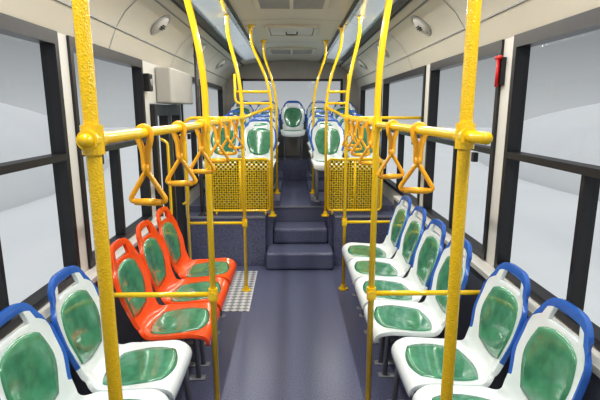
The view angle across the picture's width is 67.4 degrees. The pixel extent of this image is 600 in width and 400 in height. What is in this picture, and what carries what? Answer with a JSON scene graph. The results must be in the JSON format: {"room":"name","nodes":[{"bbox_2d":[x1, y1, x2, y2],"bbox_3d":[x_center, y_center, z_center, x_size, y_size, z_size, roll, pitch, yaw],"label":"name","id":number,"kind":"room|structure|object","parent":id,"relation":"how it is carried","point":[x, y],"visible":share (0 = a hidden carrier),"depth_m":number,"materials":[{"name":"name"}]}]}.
{"room":"vehicle interior","nodes":[
{"label":"vehicle interior","id":0,"kind":"room"},
{"bbox_2d":[57,33,225,272],"bbox_3d":[-1.298,-0.049,3.587,0.070,2.150,9.600,0,11,-1],"label":"wall","id":1,"kind":"structure","parent":0,"point":[150,97],"depth_m":2.53,"materials":[{"name":"plastic"}]},
{"bbox_2d":[0,12,80,338],"bbox_3d":[-1.250,-0.090,1.780,0.087,1.300,1.270,0,11,-1],"label":"window","id":2,"kind":"structure","parent":1,"relation":"in","point":[59,157],"depth_m":2.29,"materials":[{"name":"clear glass"}]},
{"bbox_2d":[0,217,165,394],"bbox_3d":[-1.177,1.046,1.529,0.091,0.810,5.130,0,11,-1],"label":"trim","id":3,"kind":"structure","parent":1,"relation":"attached to","point":[126,332],"depth_m":2.91,"materials":[{"name":"plastic"}]},
{"bbox_2d":[66,35,152,267],"bbox_3d":[-1.274,-0.356,3.108,0.087,1.300,1.200,0,11,-1],"label":"window","id":4,"kind":"structure","parent":1,"relation":"in","point":[99,52],"depth_m":3.14,"materials":[{"name":"black metal"}]},
{"bbox_2d":[143,73,152,91],"bbox_3d":[-1.234,-0.956,3.662,0.066,0.140,0.080,0,11,-1],"label":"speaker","id":5,"kind":"object","parent":1,"relation":"attached to","point":[148,80],"visible":0.96,"depth_m":3.63},
{"bbox_2d":[114,292,207,297],"bbox_3d":[-0.816,0.513,2.434,0.690,0.028,0.027,0,11,-1],"label":"guard rail","id":6,"kind":"object","parent":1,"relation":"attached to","point":[116,294],"visible":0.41,"depth_m":2.42,"materials":[{"name":"yellow metal"}]},
{"bbox_2d":[149,104,189,278],"bbox_3d":[-1.241,-0.031,4.418,0.153,1.770,0.900,0,11,-1],"label":"door","id":7,"kind":"structure","parent":1,"relation":"in","point":[177,197],"depth_m":4.30,"materials":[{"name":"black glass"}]},
{"bbox_2d":[155,67,192,103],"bbox_3d":[-1.210,-1.096,4.389,0.138,0.310,0.880,0,11,-1],"label":"box","id":8,"kind":"object","parent":1,"relation":"attached to","point":[173,86],"depth_m":4.03,"materials":[{"name":"plastic"}]},
{"bbox_2d":[181,77,204,192],"bbox_3d":[-1.320,-0.858,5.618,0.087,1.300,1.400,0,11,-1],"label":"window","id":9,"kind":"structure","parent":1,"relation":"in","point":[192,136],"depth_m":5.64,"materials":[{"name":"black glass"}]},
{"bbox_2d":[207,82,222,125],"bbox_3d":[-1.347,-1.158,7.123,0.087,1.300,1.430,0,11,-1],"label":"window","id":10,"kind":"structure","parent":1,"relation":"in","point":[219,89],"depth_m":7.69,"materials":[{"name":"black metal"}]},
{"bbox_2d":[186,216,264,218],"bbox_3d":[-0.831,0.193,4.976,0.884,0.019,0.038,0,11,-1],"label":"trim","id":11,"kind":"structure","parent":1,"relation":"attached to","point":[191,217],"depth_m":4.96,"materials":[{"name":"metal"}]},
{"bbox_2d":[167,156,415,399],"bbox_3d":[-0.063,0.589,3.737,2.500,0.960,9.600,0,11,-1],"label":"floor","id":12,"kind":"structure","parent":0,"point":[301,336],"depth_m":3.75,"materials":[{"name":"plastic"}]},
{"bbox_2d":[0,303,168,399],"bbox_3d":[-0.855,0.902,1.807,0.564,0.986,0.443,0,11,-1],"label":"seat","id":13,"kind":"object","parent":12,"relation":"on","point":[34,362],"visible":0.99,"depth_m":1.82,"materials":[{"name":"white plastic"}]},
{"bbox_2d":[71,0,122,399],"bbox_3d":[-0.499,0.218,1.156,0.090,2.580,0.090,0,11,-1],"label":"pole","id":14,"kind":"object","parent":12,"relation":"on","point":[80,8],"visible":0.9,"depth_m":1.09,"materials":[{"name":"yellow metal"}]},
{"bbox_2d":[47,265,191,399],"bbox_3d":[-0.863,0.816,2.238,0.564,0.986,0.443,0,11,-1],"label":"seat","id":15,"kind":"object","parent":12,"relation":"on","point":[162,366],"visible":0.79,"depth_m":2.20,"materials":[{"name":"white plastic"}]},
{"bbox_2d":[110,238,219,399],"bbox_3d":[-0.797,0.719,2.720,0.564,0.986,0.443,0,11,-1],"label":"seat","id":16,"kind":"object","parent":12,"relation":"on","point":[153,321],"visible":0.88,"depth_m":2.70,"materials":[{"name":"orange plastic"}]},
{"bbox_2d":[136,220,229,366],"bbox_3d":[-0.805,0.631,3.161,0.564,0.986,0.443,0,11,-1],"label":"seat","id":17,"kind":"object","parent":12,"relation":"on","point":[153,251],"visible":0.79,"depth_m":3.16,"materials":[{"name":"orange plastic"}]},
{"bbox_2d":[156,206,236,334],"bbox_3d":[-0.813,0.543,3.602,0.564,0.986,0.443,0,11,-1],"label":"seat","id":18,"kind":"object","parent":12,"relation":"on","point":[184,267],"visible":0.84,"depth_m":3.60,"materials":[{"name":"orange plastic"}]},
{"bbox_2d":[193,42,206,215],"bbox_3d":[-1.087,-0.731,4.852,0.090,1.852,0.090,0,11,-1],"label":"pole","id":19,"kind":"object","parent":12,"relation":"on","point":[196,70],"visible":0.66,"depth_m":4.79,"materials":[{"name":"metal"}]},
{"bbox_2d":[184,0,219,399],"bbox_3d":[-0.521,-0.012,2.334,0.190,2.569,0.090,0,11,-1],"label":"pole","id":20,"kind":"object","parent":12,"relation":"on","point":[212,290],"visible":0.92,"depth_m":2.33,"materials":[{"name":"yellow metal"}]},
{"bbox_2d":[77,106,271,147],"bbox_3d":[-0.490,-0.564,2.923,0.206,0.132,3.859,1,11,3],"label":"grab rail","id":21,"kind":"object","parent":20,"relation":"attached to","point":[84,140],"visible":0.66,"depth_m":1.39,"materials":[{"name":"yellow metal"}]},
{"bbox_2d":[129,124,167,205],"bbox_3d":[-0.491,-0.110,1.438,0.132,0.264,0.025,1,11,6],"label":"handle","id":22,"kind":"object","parent":21,"relation":"hanging from","point":[145,151],"visible":0.92,"depth_m":1.44,"materials":[{"name":"orange plastic"}]},
{"bbox_2d":[165,121,197,185],"bbox_3d":[-0.482,-0.185,1.811,0.132,0.264,0.025,0,11,-2],"label":"handle","id":23,"kind":"object","parent":21,"relation":"hanging from","point":[179,143],"visible":0.94,"depth_m":1.81,"materials":[{"name":"orange plastic"}]},
{"bbox_2d":[190,119,215,173],"bbox_3d":[-0.474,-0.255,2.164,0.132,0.264,0.025,1,11,3],"label":"handle","id":24,"kind":"object","parent":21,"relation":"hanging from","point":[200,136],"visible":0.88,"depth_m":2.16,"materials":[{"name":"orange plastic"}]},
{"bbox_2d":[211,117,228,162],"bbox_3d":[-0.481,-0.347,2.625,0.132,0.264,0.025,-1,11,-4],"label":"handle","id":25,"kind":"object","parent":21,"relation":"hanging from","point":[217,132],"visible":0.74,"depth_m":2.62,"materials":[{"name":"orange plastic"}]},
{"bbox_2d":[218,116,237,154],"bbox_3d":[-0.494,-0.436,3.066,0.132,0.264,0.025,-1,11,-5],"label":"handle","id":26,"kind":"object","parent":21,"relation":"hanging from","point":[227,129],"visible":0.84,"depth_m":3.06,"materials":[{"name":"orange plastic"}]},
{"bbox_2d":[228,115,243,148],"bbox_3d":[-0.508,-0.534,3.556,0.132,0.264,0.025,2,12,11],"label":"handle","id":27,"kind":"object","parent":21,"relation":"hanging from","point":[235,127],"visible":0.88,"depth_m":3.55,"materials":[{"name":"orange plastic"}]},
{"bbox_2d":[202,121,240,201],"bbox_3d":[-0.958,-0.494,5.500,0.448,0.995,0.564,0,11,-1],"label":"seat","id":28,"kind":"object","parent":12,"relation":"on","point":[235,142],"visible":0.2,"depth_m":5.65,"materials":[{"name":"white plastic"}]},
{"bbox_2d":[222,271,257,311],"bbox_3d":[-0.794,0.877,4.424,0.680,0.006,1.000,0,11,-1],"label":"floor plate","id":29,"kind":"object","parent":12,"relation":"on","point":[237,300],"visible":0.36,"depth_m":4.29,"materials":[{"name":"metal"}]},
{"bbox_2d":[184,116,238,258],"bbox_3d":[-0.796,0.065,4.231,0.544,1.674,0.028,0,11,-1],"label":"guard rail","id":30,"kind":"object","parent":29,"relation":"on","point":[194,117],"visible":0.59,"depth_m":4.18,"materials":[{"name":"yellow metal"}]},
{"bbox_2d":[188,222,241,224],"bbox_3d":[-0.789,0.219,4.262,0.530,0.028,0.027,0,11,-1],"label":"guard rail","id":31,"kind":"object","parent":30,"relation":"attached to","point":[189,223],"visible":0.91,"depth_m":4.25,"materials":[{"name":"yellow metal"}]},
{"bbox_2d":[224,13,250,291],"bbox_3d":[-0.579,-0.372,4.148,0.200,2.564,0.090,0,11,-1],"label":"pole","id":32,"kind":"object","parent":29,"relation":"on","point":[246,288],"visible":0.82,"depth_m":4.13,"materials":[{"name":"yellow metal"}]},
{"bbox_2d":[211,158,270,214],"bbox_3d":[-0.663,-0.146,5.007,0.678,0.644,0.028,0,11,-1],"label":"barrier","id":33,"kind":"object","parent":12,"relation":"on","point":[232,160],"visible":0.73,"depth_m":5.00,"materials":[{"name":"yellow metal"}]},
{"bbox_2d":[229,101,253,118],"bbox_3d":[-1.020,-1.209,7.753,0.448,0.995,0.564,0,11,-1],"label":"seat","id":34,"kind":"object","parent":12,"relation":"on","point":[249,109],"visible":0.12,"depth_m":7.91,"materials":[{"name":"white plastic"}]},
{"bbox_2d":[244,118,276,201],"bbox_3d":[-0.508,-0.495,5.508,0.448,0.995,0.564,0,11,-1],"label":"seat","id":35,"kind":"object","parent":12,"relation":"on","point":[257,138],"visible":0.49,"depth_m":5.66,"materials":[{"name":"white plastic"}]},
{"bbox_2d":[246,25,276,216],"bbox_3d":[-0.407,-0.808,4.829,0.290,2.013,0.090,0,11,-1],"label":"pole","id":36,"kind":"object","parent":12,"relation":"on","point":[250,27],"visible":0.95,"depth_m":4.81,"materials":[{"name":"yellow metal"}]},
{"bbox_2d":[233,74,269,104],"bbox_3d":[-0.504,-1.167,4.755,0.394,0.314,0.027,0,11,-1],"label":"guard rail","id":37,"kind":"object","parent":36,"relation":"attached to","point":[234,75],"visible":0.9,"depth_m":4.77,"materials":[{"name":"yellow metal"}]},
{"bbox_2d":[251,114,278,187],"bbox_3d":[-0.522,-0.687,6.265,0.448,0.995,0.564,0,11,-1],"label":"seat","id":38,"kind":"object","parent":12,"relation":"on","point":[259,123],"visible":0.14,"depth_m":6.42,"materials":[{"name":"white plastic"}]},
{"bbox_2d":[260,40,279,193],"bbox_3d":[-0.380,-1.042,5.813,0.240,1.945,0.090,0,11,-1],"label":"pole","id":39,"kind":"object","parent":12,"relation":"on","point":[262,41],"visible":1,"depth_m":5.78,"materials":[{"name":"yellow metal"}]},
{"bbox_2d":[280,101,305,159],"bbox_3d":[-0.120,-1.212,7.769,0.448,0.995,0.564,0,11,-1],"label":"seat","id":40,"kind":"object","parent":12,"relation":"on","point":[292,118],"visible":0.99,"depth_m":7.91,"materials":[{"name":"white plastic"}]},
{"bbox_2d":[266,241,333,269],"bbox_3d":[-0.005,0.609,5.270,0.750,0.200,0.695,0,11,-1],"label":"step","id":41,"kind":"structure","parent":12,"relation":"on","point":[279,256],"depth_m":4.94,"materials":[{"name":"plastic"}]},
{"bbox_2d":[273,222,327,242],"bbox_3d":[0.005,0.387,5.399,0.640,0.185,0.355,0,11,-1],"label":"step","id":42,"kind":"structure","parent":41,"relation":"on","point":[283,232],"depth_m":5.23,"materials":[{"name":"plastic"}]},
{"bbox_2d":[306,101,330,159],"bbox_3d":[0.330,-1.214,7.777,0.448,0.995,0.564,0,11,-1],"label":"seat","id":43,"kind":"object","parent":12,"relation":"on","point":[309,109],"visible":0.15,"depth_m":7.93,"materials":[{"name":"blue plastic"}]},
{"bbox_2d":[306,110,331,175],"bbox_3d":[0.325,-0.894,6.994,0.448,0.995,0.564,0,11,-1],"label":"seat","id":44,"kind":"object","parent":12,"relation":"on","point":[309,119],"visible":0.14,"depth_m":7.14,"materials":[{"name":"white plastic"}]},
{"bbox_2d":[310,40,329,193],"bbox_3d":[0.250,-1.042,5.824,0.240,1.942,0.090,0,11,-1],"label":"pole","id":45,"kind":"object","parent":12,"relation":"on","point":[324,41],"visible":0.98,"depth_m":5.76,"materials":[{"name":"yellow metal"}]},
{"bbox_2d":[308,114,336,187],"bbox_3d":[0.338,-0.690,6.280,0.448,0.995,0.564,0,11,-1],"label":"seat","id":46,"kind":"object","parent":12,"relation":"on","point":[322,123],"visible":0.15,"depth_m":6.43,"materials":[{"name":"white plastic"}]},
{"bbox_2d":[310,118,343,201],"bbox_3d":[0.352,-0.498,5.523,0.448,0.995,0.564,0,11,-1],"label":"seat","id":47,"kind":"object","parent":12,"relation":"on","point":[335,139],"visible":0.7,"depth_m":5.67,"materials":[{"name":"white plastic"}]},
{"bbox_2d":[321,26,343,216],"bbox_3d":[0.358,-0.805,4.843,0.240,2.001,0.090,0,11,-1],"label":"pole","id":48,"kind":"object","parent":12,"relation":"on","point":[324,214],"visible":0.9,"depth_m":4.82,"materials":[{"name":"yellow metal"}]},
{"bbox_2d":[332,101,355,118],"bbox_3d":[0.780,-1.215,7.785,0.448,0.995,0.564,0,11,-1],"label":"seat","id":49,"kind":"object","parent":12,"relation":"on","point":[339,109],"visible":0.12,"depth_m":7.94,"materials":[{"name":"white plastic"}]},
{"bbox_2d":[339,15,362,290],"bbox_3d":[0.476,-0.376,4.187,0.190,2.556,0.090,0,11,-1],"label":"pole","id":50,"kind":"object","parent":12,"relation":"on","point":[342,287],"visible":0.93,"depth_m":4.16,"materials":[{"name":"yellow metal"}]},
{"bbox_2d":[327,158,382,214],"bbox_3d":[0.612,-0.150,5.030,0.628,0.644,0.028,0,11,-1],"label":"barrier","id":51,"kind":"object","parent":12,"relation":"on","point":[330,161],"visible":0.8,"depth_m":5.03,"materials":[{"name":"yellow metal"}]},
{"bbox_2d":[348,122,385,198],"bbox_3d":[0.802,-0.500,5.531,0.448,0.995,0.564,0,11,-1],"label":"seat","id":52,"kind":"object","parent":12,"relation":"on","point":[365,131],"visible":0.16,"depth_m":5.68,"materials":[{"name":"white plastic"}]},
{"bbox_2d":[342,195,410,309],"bbox_3d":[0.678,0.454,4.050,0.564,0.986,0.443,0,11,-1],"label":"seat","id":53,"kind":"object","parent":12,"relation":"on","point":[388,248],"visible":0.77,"depth_m":4.06,"materials":[{"name":"white plastic"}]},
{"bbox_2d":[365,0,392,399],"bbox_3d":[0.419,-0.019,2.349,0.150,2.578,0.090,0,11,-1],"label":"pole","id":54,"kind":"object","parent":12,"relation":"on","point":[371,289],"visible":0.94,"depth_m":2.33,"materials":[{"name":"yellow metal"}]},
{"bbox_2d":[326,106,492,144],"bbox_3d":[0.415,-0.573,2.970,0.141,0.132,3.776,0,11,-2],"label":"grab rail","id":55,"kind":"object","parent":54,"relation":"attached to","point":[479,137],"visible":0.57,"depth_m":1.46,"materials":[{"name":"yellow metal"}]},
{"bbox_2d":[342,115,356,146],"bbox_3d":[0.418,-0.576,3.768,0.132,0.264,0.025,0,11,0],"label":"handle","id":56,"kind":"object","parent":55,"relation":"hanging from","point":[349,124],"visible":0.7,"depth_m":3.77,"materials":[{"name":"orange plastic"}]},
{"bbox_2d":[346,116,361,150],"bbox_3d":[0.411,-0.498,3.376,0.132,0.264,0.025,-3,12,-15],"label":"handle","id":57,"kind":"object","parent":55,"relation":"hanging from","point":[354,126],"visible":0.82,"depth_m":3.37,"materials":[{"name":"orange plastic"}]},
{"bbox_2d":[350,117,369,156],"bbox_3d":[0.403,-0.419,2.983,0.132,0.264,0.025,1,11,6],"label":"handle","id":58,"kind":"object","parent":55,"relation":"hanging from","point":[360,128],"visible":0.88,"depth_m":2.98,"materials":[{"name":"orange plastic"}]},
{"bbox_2d":[358,118,381,164],"bbox_3d":[0.393,-0.325,2.512,0.132,0.264,0.025,1,11,6],"label":"handle","id":59,"kind":"object","parent":55,"relation":"hanging from","point":[369,132],"visible":0.83,"depth_m":2.51,"materials":[{"name":"orange plastic"}]},
{"bbox_2d":[377,120,404,178],"bbox_3d":[0.409,-0.223,2.003,0.132,0.264,0.025,-2,11,-10],"label":"handle","id":60,"kind":"object","parent":55,"relation":"hanging from","point":[391,139],"visible":0.88,"depth_m":2.00,"materials":[{"name":"orange plastic"}]},
{"bbox_2d":[398,122,434,193],"bbox_3d":[0.432,-0.153,1.650,0.132,0.264,0.025,3,12,13],"label":"handle","id":61,"kind":"object","parent":55,"relation":"hanging from","point":[418,147],"visible":0.93,"depth_m":1.65,"materials":[{"name":"orange plastic"}]},
{"bbox_2d":[347,206,426,333],"bbox_3d":[0.685,0.540,3.619,0.564,0.986,0.443,0,11,-1],"label":"seat","id":62,"kind":"object","parent":12,"relation":"on","point":[400,265],"visible":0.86,"depth_m":3.63,"materials":[{"name":"white plastic"}]},
{"bbox_2d":[354,219,445,364],"bbox_3d":[0.693,0.626,3.187,0.564,0.986,0.443,0,11,-1],"label":"seat","id":63,"kind":"object","parent":12,"relation":"on","point":[428,250],"visible":0.75,"depth_m":3.19,"materials":[{"name":"white plastic"}]},
{"bbox_2d":[363,238,471,399],"bbox_3d":[0.701,0.712,2.756,0.564,0.986,0.443,0,11,-1],"label":"seat","id":64,"kind":"object","parent":12,"relation":"on","point":[426,319],"visible":0.71,"depth_m":2.77,"materials":[{"name":"white plastic"}]},
{"bbox_2d":[391,262,530,396],"bbox_3d":[0.785,0.808,2.277,0.564,0.986,0.443,0,11,-1],"label":"seat","id":65,"kind":"object","parent":12,"relation":"on","point":[500,310],"visible":0.91,"depth_m":2.25,"materials":[{"name":"white plastic"}]},
{"bbox_2d":[440,0,481,399],"bbox_3d":[0.458,0.185,1.320,0.090,2.580,0.090,0,11,-1],"label":"pole","id":66,"kind":"object","parent":12,"relation":"on","point":[473,16],"visible":0.87,"depth_m":1.26,"materials":[{"name":"yellow metal"}]},
{"bbox_2d":[412,298,593,399],"bbox_3d":[0.793,0.894,1.845,0.564,0.986,0.443,0,11,-1],"label":"seat","id":67,"kind":"object","parent":12,"relation":"on","point":[548,361],"visible":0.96,"depth_m":1.84,"materials":[{"name":"white plastic"}]},
{"bbox_2d":[225,60,357,155],"bbox_3d":[-0.149,-1.250,8.300,2.500,2.660,0.070,0,11,-1],"label":"wall","id":68,"kind":"structure","parent":0,"point":[288,69],"depth_m":8.07,"materials":[{"name":"plastic"}]},
{"bbox_2d":[56,0,226,79],"bbox_3d":[-1.203,-1.206,3.358,0.012,0.008,9.580,0,11,-1],"label":"trim","id":69,"kind":"structure","parent":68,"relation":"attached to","point":[60,1],"depth_m":3.13,"materials":[{"name":"grey plastic"}]},
{"bbox_2d":[154,0,239,67],"bbox_3d":[-0.993,-1.416,3.320,0.012,0.008,9.580,0,11,-1],"label":"trim","id":70,"kind":"structure","parent":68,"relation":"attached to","point":[157,1],"depth_m":3.83,"materials":[{"name":"grey plastic"}]},
{"bbox_2d":[170,0,243,65],"bbox_3d":[-0.915,-1.450,3.314,0.016,0.016,9.580,0,11,-1],"label":"trim","id":71,"kind":"structure","parent":68,"relation":"attached to","point":[173,1],"depth_m":4.41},
{"bbox_2d":[225,0,263,62],"bbox_3d":[-0.566,-1.516,3.308,0.016,0.016,9.580,0,11,-1],"label":"trim","id":72,"kind":"structure","parent":68,"relation":"attached to","point":[227,1],"depth_m":4.37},
{"bbox_2d":[241,79,342,115],"bbox_3d":[-0.149,-1.855,8.161,1.840,0.660,0.065,0,11,-1],"label":"window","id":73,"kind":"structure","parent":68,"relation":"in","point":[242,80],"depth_m":8.07,"materials":[{"name":"black metal"}]},
{"bbox_2d":[319,0,357,62],"bbox_3d":[0.440,-1.519,3.325,0.016,0.016,9.580,0,11,-1],"label":"trim","id":74,"kind":"structure","parent":68,"relation":"attached to","point":[355,1],"depth_m":4.32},
{"bbox_2d":[339,0,411,65],"bbox_3d":[0.789,-1.456,3.344,0.016,0.016,9.580,0,11,-1],"label":"trim","id":75,"kind":"structure","parent":68,"relation":"attached to","point":[408,1],"depth_m":4.35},
{"bbox_2d":[344,0,427,67],"bbox_3d":[0.867,-1.422,3.352,0.012,0.008,9.580,0,11,-1],"label":"trim","id":76,"kind":"structure","parent":68,"relation":"attached to","point":[425,1],"depth_m":3.85,"materials":[{"name":"grey plastic"}]},
{"bbox_2d":[356,0,526,79],"bbox_3d":[1.077,-1.214,3.398,0.012,0.008,9.580,0,11,-1],"label":"trim","id":77,"kind":"structure","parent":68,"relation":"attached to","point":[522,1],"depth_m":3.09,"materials":[{"name":"grey plastic"}]},
{"bbox_2d":[0,0,599,87],"bbox_3d":[-0.063,-1.328,3.354,2.517,0.550,9.600,0,11,-1],"label":"ceiling","id":78,"kind":"structure","parent":0,"point":[138,20],"depth_m":3.47,"materials":[{"name":"plastic"}]},
{"bbox_2d":[150,15,170,34],"bbox_3d":[-1.097,-1.374,3.530,0.165,0.150,0.213,1,11,4],"label":"ceiling vent","id":79,"kind":"object","parent":78,"relation":"in","point":[162,22],"visible":0.99,"depth_m":3.49,"materials":[{"name":"plastic"}]},
{"bbox_2d":[175,0,237,27],"bbox_3d":[-0.739,-1.528,3.567,0.323,0.073,1.440,0,11,-1],"label":"ceiling light","id":80,"kind":"object","parent":78,"relation":"attached to","point":[207,13],"visible":0.83,"depth_m":3.71,"materials":[{"name":"grey plastic"}]},
{"bbox_2d":[192,0,231,25],"bbox_3d":[-0.705,-1.536,3.566,0.180,0.045,1.440,0,11,-1],"label":"diffuser","id":81,"kind":"object","parent":80,"relation":"attached to","point":[213,11],"depth_m":3.68,"materials":[{"name":"plastic"}]},
{"bbox_2d":[205,21,250,48],"bbox_3d":[-0.765,-1.816,5.008,0.323,0.073,1.440,0,11,-1],"label":"ceiling light","id":82,"kind":"object","parent":78,"relation":"attached to","point":[238,36],"visible":0.71,"depth_m":4.83,"materials":[{"name":"grey plastic"}]},
{"bbox_2d":[205,26,228,48],"bbox_3d":[-0.887,-1.794,5.011,0.077,0.028,1.440,0,11,-1],"label":"grille","id":83,"kind":"object","parent":82,"relation":"attached to","point":[214,32],"depth_m":4.79,"materials":[{"name":"grey plastic"}]},
{"bbox_2d":[216,22,247,46],"bbox_3d":[-0.731,-1.824,5.008,0.180,0.045,1.440,0,11,-1],"label":"diffuser","id":84,"kind":"object","parent":82,"relation":"attached to","point":[237,36],"depth_m":4.84,"materials":[{"name":"plastic"}]},
{"bbox_2d":[227,45,258,60],"bbox_3d":[-0.791,-2.104,6.450,0.323,0.073,1.440,0,11,-1],"label":"ceiling light","id":85,"kind":"object","parent":78,"relation":"attached to","point":[244,52],"visible":0.61,"depth_m":6.36,"materials":[{"name":"grey plastic"}]},
{"bbox_2d":[227,48,242,60],"bbox_3d":[-0.913,-2.082,6.452,0.077,0.028,1.440,0,11,-1],"label":"grille","id":86,"kind":"object","parent":85,"relation":"attached to","point":[239,56],"depth_m":6.42,"materials":[{"name":"grey plastic"}]},
{"bbox_2d":[235,45,255,59],"bbox_3d":[-0.757,-2.112,6.449,0.180,0.045,1.440,0,11,-1],"label":"diffuser","id":87,"kind":"object","parent":85,"relation":"attached to","point":[245,52],"depth_m":6.29,"materials":[{"name":"plastic"}]},
{"bbox_2d":[253,0,329,9],"bbox_3d":[-0.067,-1.570,3.520,0.600,0.040,0.620,0,11,-1],"label":"roof hatch","id":88,"kind":"object","parent":78,"relation":"attached to","point":[259,4],"visible":1,"depth_m":3.64,"materials":[{"name":"plastic"}]},
{"bbox_2d":[258,0,324,7],"bbox_3d":[-0.067,-1.567,3.521,0.520,0.022,0.540,0,11,-1],"label":"grille","id":89,"kind":"object","parent":88,"relation":"attached to","point":[261,3],"depth_m":3.61,"materials":[{"name":"plastic"}]},
{"bbox_2d":[264,24,318,36],"bbox_3d":[-0.093,-1.839,4.934,0.560,0.066,0.600,0,11,-1],"label":"roof hatch","id":90,"kind":"object","parent":78,"relation":"attached to","point":[279,30],"visible":0.98,"depth_m":4.86,"materials":[{"name":"grey plastic"}]},
{"bbox_2d":[267,47,315,54],"bbox_3d":[-0.123,-2.185,6.599,0.680,0.040,0.600,0,11,-1],"label":"ceiling vent","id":91,"kind":"object","parent":78,"relation":"in","point":[275,50],"visible":0.99,"depth_m":6.45,"materials":[{"name":"plastic"}]},
{"bbox_2d":[271,50,312,53],"bbox_3d":[-0.123,-2.182,6.599,0.600,0.022,0.520,0,11,-1],"label":"grille","id":92,"kind":"object","parent":91,"relation":"attached to","point":[272,51],"depth_m":6.59,"materials":[{"name":"plastic"}]},
{"bbox_2d":[326,44,353,60],"bbox_3d":[0.551,-2.109,6.473,0.323,0.073,1.440,0,11,-1],"label":"ceiling light","id":93,"kind":"object","parent":78,"relation":"attached to","point":[332,52],"visible":0.68,"depth_m":6.31,"materials":[{"name":"grey plastic"}]},
{"bbox_2d":[327,45,347,58],"bbox_3d":[0.517,-2.116,6.471,0.180,0.045,1.440,0,11,-1],"label":"diffuser","id":94,"kind":"object","parent":93,"relation":"attached to","point":[332,53],"depth_m":6.29,"materials":[{"name":"plastic"}]},
{"bbox_2d":[332,22,376,48],"bbox_3d":[0.577,-1.821,5.032,0.323,0.073,1.440,0,11,-1],"label":"ceiling light","id":95,"kind":"object","parent":78,"relation":"attached to","point":[350,31],"visible":0.69,"depth_m":4.86,"materials":[{"name":"grey plastic"}]},
{"bbox_2d":[335,23,366,46],"bbox_3d":[0.543,-1.828,5.030,0.180,0.045,1.440,0,11,-1],"label":"diffuser","id":96,"kind":"object","parent":95,"relation":"attached to","point":[350,31],"depth_m":4.88,"materials":[{"name":"plastic"}]},
{"bbox_2d":[352,27,376,48],"bbox_3d":[0.699,-1.800,5.038,0.077,0.028,1.440,0,11,-1],"label":"grille","id":97,"kind":"object","parent":95,"relation":"attached to","point":[368,32],"depth_m":4.77,"materials":[{"name":"grey plastic"}]},
{"bbox_2d":[345,0,407,28],"bbox_3d":[0.603,-1.533,3.591,0.323,0.073,1.440,0,11,-1],"label":"ceiling light","id":98,"kind":"object","parent":78,"relation":"attached to","point":[372,11],"visible":0.81,"depth_m":3.70,"materials":[{"name":"grey plastic"}]},
{"bbox_2d":[350,0,385,25],"bbox_3d":[0.569,-1.540,3.588,0.180,0.045,1.440,0,11,-1],"label":"diffuser","id":99,"kind":"object","parent":98,"relation":"attached to","point":[371,11],"depth_m":3.72,"materials":[{"name":"plastic"}]},
{"bbox_2d":[372,0,407,28],"bbox_3d":[0.726,-1.512,3.597,0.077,0.028,1.440,0,11,-1],"label":"grille","id":100,"kind":"object","parent":98,"relation":"attached to","point":[396,4],"depth_m":3.56,"materials":[{"name":"grey plastic"}]},
{"bbox_2d":[411,16,430,35],"bbox_3d":[0.963,-1.381,3.566,0.165,0.150,0.213,-1,11,-6],"label":"ceiling vent","id":101,"kind":"object","parent":78,"relation":"in","point":[420,24],"visible":1,"depth_m":3.52,"materials":[{"name":"plastic"}]},
{"bbox_2d":[358,37,513,266],"bbox_3d":[1.172,-0.058,3.631,0.070,2.150,9.600,0,11,-1],"label":"wall","id":102,"kind":"structure","parent":0,"point":[388,192],"depth_m":2.64,"materials":[{"name":"plastic"}]},
{"bbox_2d":[360,80,382,171],"bbox_3d":[1.093,-1.128,6.970,0.087,1.300,1.830,0,11,-1],"label":"window","id":103,"kind":"structure","parent":102,"relation":"in","point":[372,85],"depth_m":7.72,"materials":[{"name":"black metal"}]},
{"bbox_2d":[357,65,426,206],"bbox_3d":[0.791,-0.741,5.037,0.762,1.300,1.860,0,11,-1],"label":"window","id":104,"kind":"structure","parent":102,"relation":"in","point":[421,71],"depth_m":5.05,"materials":[{"name":"black metal"}]},
{"bbox_2d":[376,290,479,295],"bbox_3d":[0.734,0.508,2.461,0.690,0.028,0.027,0,11,-1],"label":"guard rail","id":105,"kind":"object","parent":102,"relation":"attached to","point":[398,292],"visible":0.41,"depth_m":2.45,"materials":[{"name":"yellow metal"}]},
{"bbox_2d":[423,39,504,259],"bbox_3d":[1.159,-0.398,3.317,0.087,1.300,1.340,0,11,-1],"label":"window","id":106,"kind":"structure","parent":102,"relation":"in","point":[496,48],"depth_m":3.34,"materials":[{"name":"black metal"}]},
{"bbox_2d":[392,196,599,399],"bbox_3d":[1.121,0.945,2.035,0.091,0.810,6.080,0,11,-1],"label":"trim","id":107,"kind":"structure","parent":102,"relation":"attached to","point":[480,270],"depth_m":2.71,"materials":[{"name":"plastic"}]},
{"bbox_2d":[494,55,506,86],"bbox_3d":[1.129,-0.729,2.547,0.046,0.172,0.070,0,11,-1],"label":"hammer","id":108,"kind":"object","parent":102,"relation":"attached to","point":[501,61],"visible":1,"depth_m":2.53,"materials":[{"name":"red plastic"}]},
{"bbox_2d":[494,7,599,349],"bbox_3d":[1.186,-0.104,1.847,0.087,1.300,1.380,0,11,-1],"label":"window","id":109,"kind":"structure","parent":102,"relation":"in","point":[587,21],"depth_m":2.14,"materials":[{"name":"black metal"}]},
{"label":"outside","id":110,"kind":"structure","parent":0,"visible":0},
{"bbox_2d":[0,127,599,326],"bbox_3d":[0.000,2.040,0.408,120.000,0.001,120.000,0,11,-1],"label":"ground","id":111,"kind":"structure","parent":110,"point":[545,217],"depth_m":8.42,"materials":[{"name":"snow"}]},
{"bbox_2d":[0,103,108,211],"bbox_3d":[-17.193,-0.056,10.896,22.000,6.600,30.000,0,11,-1],"label":"mound","id":112,"kind":"object","parent":111,"relation":"on","point":[24,133],"visible":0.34,"depth_m":11.26,"materials":[{"name":"snow"}]},
{"bbox_2d":[478,103,599,200],"bbox_3d":[17.766,-0.570,13.468,22.000,6.000,30.000,0,11,-1],"label":"mound","id":113,"kind":"object","parent":111,"relation":"on","point":[573,134],"visible":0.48,"depth_m":13.37,"materials":[{"name":"snow"}]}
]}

